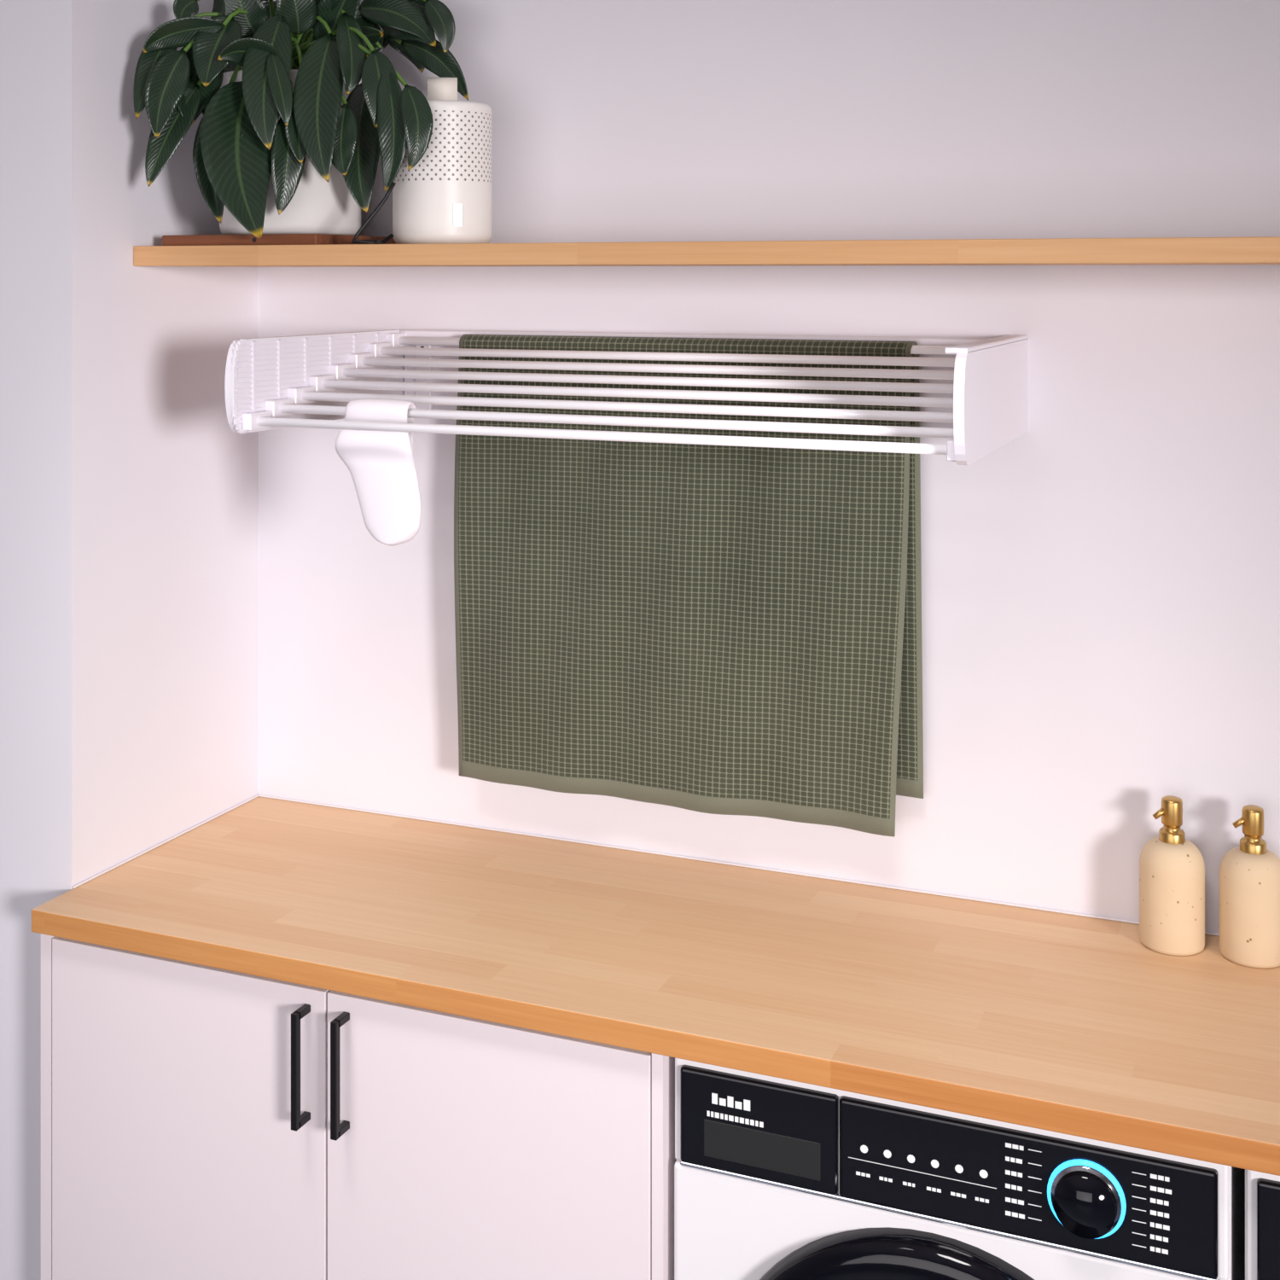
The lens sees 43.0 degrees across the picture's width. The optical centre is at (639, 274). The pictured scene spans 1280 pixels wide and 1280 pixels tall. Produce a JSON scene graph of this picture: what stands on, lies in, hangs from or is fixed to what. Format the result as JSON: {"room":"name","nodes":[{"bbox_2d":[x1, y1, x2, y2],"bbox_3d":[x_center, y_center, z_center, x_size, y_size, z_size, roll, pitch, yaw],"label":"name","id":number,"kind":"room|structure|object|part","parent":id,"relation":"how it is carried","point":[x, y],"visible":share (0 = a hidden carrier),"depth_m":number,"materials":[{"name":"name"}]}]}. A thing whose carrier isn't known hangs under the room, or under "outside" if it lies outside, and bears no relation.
{"room":"laundry room","nodes":[
{"label":"laundry room","id":0,"kind":"room"},
{"bbox_2d":[0,0,16,1279],"bbox_3d":[-1.845,0.464,2.767,2.100,2.600,0.100,0,0,22],"label":"wall","id":1,"kind":"structure","parent":0,"point":[8,8],"depth_m":2.33,"materials":[{"name":"paint"}]},
{"bbox_2d":[16,0,258,1279],"bbox_3d":[-0.762,0.464,2.508,0.100,2.600,0.440,0,0,22],"label":"wall","id":2,"kind":"structure","parent":0,"point":[137,493],"depth_m":2.36,"materials":[{"name":"paint"}]},
{"bbox_2d":[219,69,361,235],"bbox_3d":[-0.533,-0.180,2.481,0.214,0.242,0.214,0,0,22],"label":"pot","id":3,"kind":"object","parent":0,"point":[317,206],"depth_m":2.39,"materials":[{"name":"white ceramic"}]},
{"bbox_2d":[258,0,1279,933],"bbox_3d":[2.209,0.464,1.584,6.300,2.600,0.100,0,0,22],"label":"wall","id":4,"kind":"structure","parent":0,"point":[1101,585],"depth_m":2.26,"materials":[{"name":"paint"}]},
{"bbox_2d":[224,329,1028,465],"bbox_3d":[-0.011,0.148,2.200,0.989,0.132,0.460,0,0,22],"label":"drying rack","id":5,"kind":"object","parent":4,"relation":"attached to","point":[980,386],"visible":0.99,"depth_m":2.18,"materials":[{"name":"white plastic"}]},
{"bbox_2d":[335,398,421,546],"bbox_3d":[-0.348,0.264,2.184,0.136,0.194,0.046,0,0,22],"label":"sock","id":6,"kind":"object","parent":5,"relation":"hanging from","point":[381,464],"visible":0.96,"depth_m":2.16,"materials":[{"name":"white fabric"}]},
{"bbox_2d":[453,334,923,837],"bbox_3d":[0.052,0.429,2.359,0.715,0.676,0.051,0,0,22],"label":"bath towel","id":7,"kind":"object","parent":5,"relation":"hanging from","point":[723,630],"visible":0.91,"depth_m":2.33,"materials":[{"name":"green fabric"}]},
{"bbox_3d":[0.069,0.150,2.393,0.962,0.127,0.022,0,0,22],"label":"wall rail","id":8,"kind":"part","parent":5,"relation":"part of","materials":[{"name":"white plastic"}]},
{"bbox_2d":[133,236,1279,267],"bbox_3d":[0.595,-0.028,2.021,2.779,0.030,0.311,0,0,22],"label":"floating shelf","id":9,"kind":"object","parent":4,"relation":"attached to","point":[1258,250],"visible":1,"depth_m":2.04,"materials":[{"name":"brown wood"}]},
{"bbox_2d":[162,233,396,245],"bbox_3d":[-0.533,-0.051,2.481,0.270,0.016,0.270,0,0,22],"label":"wooden trivet","id":10,"kind":"object","parent":9,"relation":"on","point":[267,239],"visible":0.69,"depth_m":2.36,"materials":[{"name":"brown wood"}]},
{"bbox_2d":[133,0,468,239],"bbox_3d":[-0.487,-0.271,2.441,0.448,0.444,0.328,0,0,8],"label":"potted plant","id":11,"kind":"object","parent":10,"relation":"on","point":[290,140],"visible":1,"depth_m":2.34,"materials":[{"name":"green plant"}]},
{"bbox_2d":[351,76,491,244],"bbox_3d":[-0.307,-0.167,2.351,0.145,0.248,0.230,0,0,22],"label":"vase","id":12,"kind":"object","parent":9,"relation":"on","point":[445,197],"visible":0.69,"depth_m":2.33,"materials":[{"name":"white ceramic"}]},
{"bbox_3d":[-0.365,-0.087,2.313,0.065,0.088,0.115,0,0,22],"label":"power cord","id":13,"kind":"part","parent":12,"relation":"part of","materials":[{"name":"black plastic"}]},
{"bbox_3d":[0.176,1.789,-0.610,8.400,0.050,5.700,0,0,22],"label":"floor","id":14,"kind":"structure","parent":0,"visible":0},
{"bbox_2d":[40,933,676,1279],"bbox_3d":[-0.309,1.329,2.270,0.917,0.869,0.533,0,0,22],"label":"base cabinet","id":15,"kind":"object","parent":14,"relation":"on","point":[199,1122],"visible":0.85,"depth_m":2.05,"materials":[{"name":"white wood"}]},
{"bbox_3d":[-0.598,1.283,2.144,0.438,0.752,0.018,0,0,22],"label":"door","id":16,"kind":"part","parent":15,"relation":"part of","materials":[{"name":"white wood"}]},
{"bbox_3d":[-0.428,0.999,2.048,0.010,0.146,0.032,0,0,22],"label":"handle","id":17,"kind":"part","parent":15,"relation":"part of","materials":[{"name":"black metal"}]},
{"bbox_3d":[-0.374,0.999,2.026,0.010,0.146,0.032,0,0,22],"label":"handle","id":18,"kind":"part","parent":15,"relation":"part of","materials":[{"name":"black metal"}]},
{"bbox_3d":[-0.189,1.283,1.977,0.440,0.752,0.018,0,0,22],"label":"door","id":19,"kind":"part","parent":15,"relation":"part of","materials":[{"name":"white wood"}]},
{"bbox_2d":[31,794,1279,1175],"bbox_3d":[0.555,0.878,1.925,2.779,0.035,0.519,0,0,22],"label":"countertop","id":20,"kind":"structure","parent":15,"relation":"on","point":[1061,1021],"depth_m":2.04,"materials":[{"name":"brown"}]},
{"bbox_2d":[1139,795,1204,955],"bbox_3d":[0.687,0.769,2.096,0.081,0.189,0.081,0,0,22],"label":"soap dispenser","id":21,"kind":"object","parent":20,"relation":"on","point":[1172,868],"visible":1,"depth_m":2.07,"materials":[{"name":"speckled ceramic"},{"name":"brass"}]},
{"bbox_2d":[1219,804,1279,968],"bbox_3d":[0.777,0.769,2.059,0.081,0.189,0.081,0,0,22],"label":"soap dispenser","id":22,"kind":"object","parent":20,"relation":"on","point":[1249,873],"visible":1,"depth_m":2.03,"materials":[{"name":"speckled ceramic"},{"name":"brass"}]},
{"bbox_2d":[674,1058,1245,1279],"bbox_3d":[0.398,1.333,1.962,0.610,0.862,0.512,0,0,22],"label":"washing machine","id":23,"kind":"object","parent":14,"relation":"on","point":[776,1178],"visible":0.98,"depth_m":1.77,"materials":[{"name":"white painted metal"},{"name":"black plastic"},{"name":"glass"}]},
{"bbox_3d":[0.135,0.969,1.845,0.187,0.110,0.014,0,0,22],"label":"detergent drawer","id":24,"kind":"part","parent":23,"relation":"part of","materials":[{"name":"black"}]},
{"bbox_3d":[0.319,1.026,1.768,0.586,0.005,0.009,0,0,22],"label":"panel trim","id":25,"kind":"part","parent":23,"relation":"part of","materials":[{"name":"silver metal"}]},
{"bbox_3d":[0.407,0.969,1.733,0.397,0.110,0.014,0,0,22],"label":"control panel","id":26,"kind":"part","parent":23,"relation":"part of","materials":[{"name":"black plastic"}]},
{"bbox_3d":[0.464,0.967,1.692,0.066,0.066,0.020,0,0,22],"label":"dial knob","id":27,"kind":"part","parent":23,"relation":"part of","materials":[{"name":"black plastic"}]},
{"bbox_2d":[1245,1169,1279,1279],"bbox_3d":[0.975,1.333,1.726,0.610,0.862,0.512,0,0,22],"label":"dryer","id":28,"kind":"object","parent":14,"relation":"on","point":[1262,1189],"visible":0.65,"depth_m":1.64,"materials":[{"name":"white metal"}]},
{"bbox_3d":[0.711,0.969,1.609,0.187,0.110,0.014,0,0,22],"label":"detergent drawer","id":29,"kind":"part","parent":28,"relation":"part of","materials":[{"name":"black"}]}
]}

